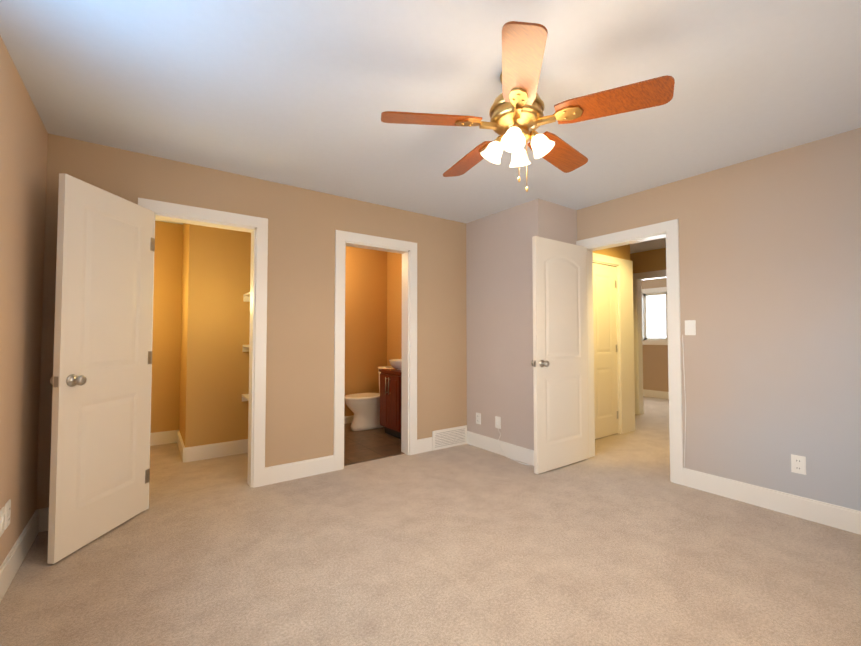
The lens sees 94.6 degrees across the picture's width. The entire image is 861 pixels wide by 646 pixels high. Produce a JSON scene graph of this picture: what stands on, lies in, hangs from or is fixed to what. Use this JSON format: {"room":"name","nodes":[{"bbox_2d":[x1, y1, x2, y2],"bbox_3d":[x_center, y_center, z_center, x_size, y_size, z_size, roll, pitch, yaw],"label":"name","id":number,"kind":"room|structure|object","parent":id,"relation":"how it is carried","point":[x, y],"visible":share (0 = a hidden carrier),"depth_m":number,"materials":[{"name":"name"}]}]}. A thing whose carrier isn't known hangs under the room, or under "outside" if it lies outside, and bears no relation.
{"room":"empty bedroom","nodes":[
{"label":"empty bedroom","id":0,"kind":"room"},
{"bbox_2d":[0,36,47,565],"bbox_3d":[-1.178,-0.016,0.652,0.120,2.440,4.292,1,-2,-36],"label":"wall","id":1,"kind":"structure","parent":0,"point":[23,149],"depth_m":2.00,"materials":[{"name":"paint"}]},
{"bbox_2d":[0,507,4,536],"bbox_3d":[-1.935,0.900,1.796,0.012,0.116,0.072,1,-2,-36],"label":"electrical outlet","id":2,"kind":"object","parent":1,"relation":"attached to","point":[2,515],"visible":0.96,"depth_m":1.79,"materials":[{"name":"plastic"}]},
{"bbox_2d":[4,499,10,529],"bbox_3d":[-1.995,0.903,1.876,0.010,0.116,0.072,1,-2,-36],"label":"electrical outlet","id":3,"kind":"object","parent":1,"relation":"attached to","point":[7,513],"visible":0.98,"depth_m":1.86,"materials":[{"name":"plastic"}]},
{"bbox_2d":[0,508,43,601],"bbox_3d":[-1.158,1.139,0.704,0.016,0.135,4.172,1,-2,-36],"label":"baseboard","id":4,"kind":"structure","parent":1,"relation":"attached to","point":[14,559],"depth_m":2.04,"materials":[{"name":"white wood"}]},
{"bbox_2d":[150,221,181,432],"bbox_3d":[-3.118,0.100,4.309,0.928,2.440,0.120,1,-2,-36],"label":"wall","id":5,"kind":"structure","parent":0,"point":[168,236],"depth_m":4.38,"materials":[{"name":"paint"}]},
{"bbox_2d":[150,430,175,445],"bbox_3d":[-3.138,1.249,4.175,0.780,0.135,0.016,1,-2,-36],"label":"baseboard","id":6,"kind":"structure","parent":5,"relation":"attached to","point":[166,437],"depth_m":4.33,"materials":[{"name":"white wood"}]},
{"bbox_2d":[178,223,185,436],"bbox_3d":[-2.540,0.096,4.197,0.120,2.440,0.720,1,-2,-36],"label":"wall","id":7,"kind":"structure","parent":0,"point":[181,276],"depth_m":4.39,"materials":[{"name":"paint"}]},
{"bbox_2d":[176,430,183,457],"bbox_3d":[-2.562,1.245,4.075,0.016,0.135,0.848,1,-2,-36],"label":"baseboard","id":8,"kind":"structure","parent":7,"relation":"attached to","point":[179,441],"depth_m":4.11,"materials":[{"name":"white wood"}]},
{"bbox_2d":[182,224,250,447],"bbox_3d":[-1.952,0.092,4.074,0.932,2.440,0.120,1,-2,-36],"label":"wall","id":9,"kind":"structure","parent":0,"point":[200,358],"depth_m":3.90,"materials":[{"name":"paint"}]},
{"bbox_2d":[182,439,247,462],"bbox_3d":[-1.916,1.242,3.980,0.956,0.135,0.016,1,-2,-36],"label":"baseboard","id":10,"kind":"structure","parent":9,"relation":"attached to","point":[203,452],"depth_m":3.84,"materials":[{"name":"white wood"}]},
{"bbox_2d":[242,292,249,401],"bbox_3d":[-1.614,0.250,4.015,0.459,1.080,0.359,1,-2,-36],"label":"closet shelf","id":11,"kind":"object","parent":9,"relation":"attached to","point":[246,298],"visible":0.1,"depth_m":4.01,"materials":[{"name":"white wood"}]},
{"bbox_2d":[36,133,466,508],"bbox_3d":[-1.024,0.073,3.475,3.419,2.440,0.120,1,-2,-36],"label":"wall","id":12,"kind":"structure","parent":0,"point":[304,224],"depth_m":3.35,"materials":[{"name":"paint"}]},
{"bbox_2d":[44,507,48,530],"bbox_3d":[-2.176,1.196,2.530,0.428,0.135,0.016,1,-2,-36],"label":"baseboard","id":13,"kind":"structure","parent":12,"relation":"attached to","point":[46,510],"depth_m":2.41,"materials":[{"name":"white wood"}]},
{"bbox_2d":[47,173,154,563],"bbox_3d":[-1.943,0.232,2.403,0.171,2.030,0.662,0,-2,1],"label":"closet door","id":14,"kind":"structure","parent":12,"relation":"in","point":[100,380],"depth_m":2.31,"materials":[{"name":"white wood"}]},
{"bbox_2d":[138,198,267,510],"bbox_3d":[-1.698,0.215,2.987,0.845,2.125,0.156,1,-2,-36],"label":"door frame","id":15,"kind":"structure","parent":12,"relation":"attached to","point":[256,227],"depth_m":3.13,"materials":[{"name":"white wood"}]},
{"bbox_2d":[265,455,333,484],"bbox_3d":[-1.081,1.221,3.314,0.575,0.135,0.016,1,-2,-36],"label":"baseboard","id":16,"kind":"structure","parent":12,"relation":"attached to","point":[305,468],"depth_m":3.30,"materials":[{"name":"white wood"}]},
{"bbox_2d":[333,230,416,470],"bbox_3d":[-0.533,0.242,3.821,0.870,2.125,0.156,1,-2,-36],"label":"door frame","id":17,"kind":"structure","parent":12,"relation":"attached to","point":[407,250],"depth_m":3.94,"materials":[{"name":"white wood"}]},
{"bbox_2d":[432,425,466,450],"bbox_3d":[0.206,1.218,4.230,0.465,0.200,0.026,1,-2,-36],"label":"air vent","id":18,"kind":"object","parent":12,"relation":"in","point":[449,437],"visible":0.96,"depth_m":4.21,"materials":[{"name":"white metal"}]},
{"bbox_2d":[344,246,387,415],"bbox_3d":[-1.249,0.133,5.364,1.410,2.440,0.120,1,-2,-36],"label":"wall","id":19,"kind":"structure","parent":0,"point":[373,310],"depth_m":5.54,"materials":[{"name":"paint"}]},
{"bbox_2d":[344,415,353,423],"bbox_3d":[-1.201,1.301,5.278,1.420,0.100,0.016,1,-2,-36],"label":"baseboard","id":20,"kind":"structure","parent":19,"relation":"attached to","point":[348,419],"depth_m":5.33,"materials":[{"name":"white wood"}]},
{"bbox_2d":[344,423,404,465],"bbox_3d":[-0.752,1.327,4.625,1.470,0.006,1.618,1,-2,-36],"label":"floor","id":21,"kind":"structure","parent":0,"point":[368,445],"depth_m":4.26,"materials":[{"name":"brown tile"}]},
{"bbox_2d":[345,366,392,430],"bbox_3d":[-0.738,0.963,5.138,0.798,0.755,0.464,1,-2,-36],"label":"toilet","id":22,"kind":"object","parent":21,"relation":"on","point":[364,408],"visible":0.5,"depth_m":4.95,"materials":[{"name":"ceramic"}]},
{"bbox_2d":[379,359,401,438],"bbox_3d":[-0.285,0.808,4.760,0.549,1.040,0.494,1,-2,-36],"label":"bathroom vanity","id":23,"kind":"object","parent":21,"relation":"on","point":[390,400],"visible":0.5,"depth_m":4.60,"materials":[{"name":"brown wood"}]},
{"bbox_2d":[388,252,401,365],"bbox_3d":[-0.164,0.128,5.189,0.120,2.440,1.668,1,-2,-36],"label":"wall","id":24,"kind":"structure","parent":0,"point":[394,259],"depth_m":5.57,"materials":[{"name":"paint"}]},
{"bbox_2d":[0,396,860,645],"bbox_3d":[1.651,1.361,4.019,8.688,0.100,6.540,1,-2,-36],"label":"floor carpet","id":25,"kind":"object","parent":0,"point":[619,540],"visible":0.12,"depth_m":2.06,"materials":[{"name":"beige carpet"}]},
{"bbox_2d":[0,0,860,253],"bbox_3d":[1.651,-1.178,4.099,8.688,0.100,6.540,1,-2,-36],"label":"ceiling","id":26,"kind":"structure","parent":0,"point":[304,94],"depth_m":1.98,"materials":[{"name":"paint"}]},
{"bbox_2d":[381,21,674,191],"bbox_3d":[0.420,-0.908,1.937,1.236,0.576,1.238,1,-2,-36],"label":"ceiling fan","id":27,"kind":"object","parent":26,"relation":"hanging from","point":[517,117],"visible":1,"depth_m":1.78,"materials":[{"name":"brown wood"}]},
{"bbox_2d":[466,198,576,449],"bbox_3d":[0.948,0.098,4.268,0.711,2.440,1.126,1,-2,-36],"label":"wall","id":28,"kind":"structure","parent":0,"point":[499,291],"depth_m":3.95,"materials":[{"name":"paint"}]},
{"bbox_2d":[476,413,480,424],"bbox_3d":[0.508,1.018,4.233,0.010,0.116,0.072,1,-2,-36],"label":"outlet","id":29,"kind":"object","parent":28,"relation":"attached to","point":[478,418],"visible":1,"depth_m":4.22,"materials":[{"name":"plastic"}]},
{"bbox_2d":[495,416,500,428],"bbox_3d":[0.673,1.000,3.994,0.021,0.116,0.072,1,-2,-36],"label":"outlet","id":30,"kind":"object","parent":28,"relation":"attached to","point":[497,420],"visible":0.96,"depth_m":3.99,"materials":[{"name":"plastic"}]},
{"bbox_2d":[497,424,527,464],"bbox_3d":[0.777,1.144,3.788,0.060,0.304,0.453,1,-2,-36],"label":"cable","id":31,"kind":"object","parent":30,"relation":"attached to","point":[504,453],"visible":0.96,"depth_m":3.87,"materials":[{"name":"white plastic"}]},
{"bbox_2d":[467,431,533,465],"bbox_3d":[0.692,1.242,3.964,0.016,0.135,1.022,1,-2,-36],"label":"baseboard","id":32,"kind":"structure","parent":28,"relation":"attached to","point":[515,452],"depth_m":3.92,"materials":[{"name":"white wood"}]},
{"bbox_2d":[592,244,630,260],"bbox_3d":[1.941,0.110,4.648,1.348,2.440,0.120,1,-2,-36],"label":"wall","id":33,"kind":"structure","parent":0,"point":[623,252],"depth_m":4.86,"materials":[{"name":"paint"}]},
{"bbox_2d":[593,263,617,438],"bbox_3d":[2.031,0.317,4.675,0.564,2.012,0.039,1,-2,-36],"label":"closet door","id":34,"kind":"structure","parent":33,"relation":"in","point":[605,353],"depth_m":4.67,"materials":[{"name":"white wood"}]},
{"bbox_2d":[593,253,634,433],"bbox_3d":[2.110,0.271,4.754,0.985,2.125,0.140,1,-2,-36],"label":"trim","id":35,"kind":"structure","parent":33,"relation":"attached to","point":[625,347],"depth_m":4.86,"materials":[{"name":"white wood"}]},
{"bbox_2d":[631,248,665,273],"bbox_3d":[2.992,0.162,6.279,0.120,2.440,4.090,1,-2,-36],"label":"wall","id":36,"kind":"structure","parent":0,"point":[650,260],"depth_m":5.87,"materials":[{"name":"paint"}]},
{"bbox_2d":[633,270,665,414],"bbox_3d":[3.469,0.298,5.595,0.140,2.125,1.220,1,-2,-36],"label":"trim","id":37,"kind":"structure","parent":36,"relation":"attached to","point":[638,345],"depth_m":6.00,"materials":[{"name":"white wood"}]},
{"bbox_2d":[641,278,668,391],"bbox_3d":[4.580,0.195,7.324,0.120,2.440,4.240,1,-2,-36],"label":"wall","id":38,"kind":"structure","parent":0,"point":[655,367],"depth_m":7.60,"materials":[{"name":"paint"}]},
{"bbox_2d":[642,287,667,344],"bbox_3d":[4.451,-0.130,7.500,0.138,1.090,1.030,1,-2,-36],"label":"trim","id":39,"kind":"structure","parent":38,"relation":"attached to","point":[648,291],"depth_m":7.68,"materials":[{"name":"white wood"}]},
{"bbox_2d":[643,389,668,398],"bbox_3d":[4.525,1.346,7.248,0.016,0.135,4.000,1,-2,-36],"label":"baseboard","id":40,"kind":"structure","parent":38,"relation":"attached to","point":[656,394],"depth_m":7.55,"materials":[{"name":"white wood"}]},
{"bbox_2d":[644,292,667,339],"bbox_3d":[4.497,-0.129,7.533,0.053,1.040,0.980,1,-2,-36],"label":"room window","id":41,"kind":"structure","parent":38,"relation":"in","point":[655,316],"depth_m":7.72,"materials":[{"name":"white glass"}]},
{"bbox_2d":[577,128,860,510],"bbox_3d":[2.473,0.047,2.647,0.120,2.440,3.286,1,-2,-36],"label":"wall","id":42,"kind":"structure","parent":0,"point":[770,269],"depth_m":2.73,"materials":[{"name":"paint"}]},
{"bbox_2d":[531,236,588,473],"bbox_3d":[1.203,0.271,3.627,0.762,2.030,0.171,1,-2,-36],"label":"bedroom door","id":43,"kind":"structure","parent":42,"relation":"in","point":[559,362],"depth_m":3.58,"materials":[{"name":"white wood"}]},
{"bbox_2d":[576,219,682,484],"bbox_3d":[1.784,0.235,3.603,0.156,2.125,0.940,1,-2,-36],"label":"door frame","id":44,"kind":"structure","parent":42,"relation":"attached to","point":[669,230],"depth_m":3.24,"materials":[{"name":"white wood"}]},
{"bbox_2d":[685,320,695,334],"bbox_3d":[2.045,0.037,3.131,0.012,0.118,0.075,1,-2,-36],"label":"light switch","id":45,"kind":"object","parent":42,"relation":"attached to","point":[690,327],"visible":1,"depth_m":3.12,"materials":[{"name":"plastic"}]},
{"bbox_2d":[683,468,860,534],"bbox_3d":[2.645,1.188,2.253,0.016,0.135,2.205,1,-2,-36],"label":"baseboard","id":46,"kind":"structure","parent":42,"relation":"attached to","point":[837,516],"depth_m":2.67,"materials":[{"name":"white wood"}]},
{"bbox_2d":[791,454,805,474],"bbox_3d":[2.407,0.926,2.599,0.010,0.116,0.072,1,-2,-36],"label":"electrical outlet","id":47,"kind":"object","parent":42,"relation":"attached to","point":[798,464],"visible":1,"depth_m":2.60,"materials":[{"name":"plastic"}]}
]}

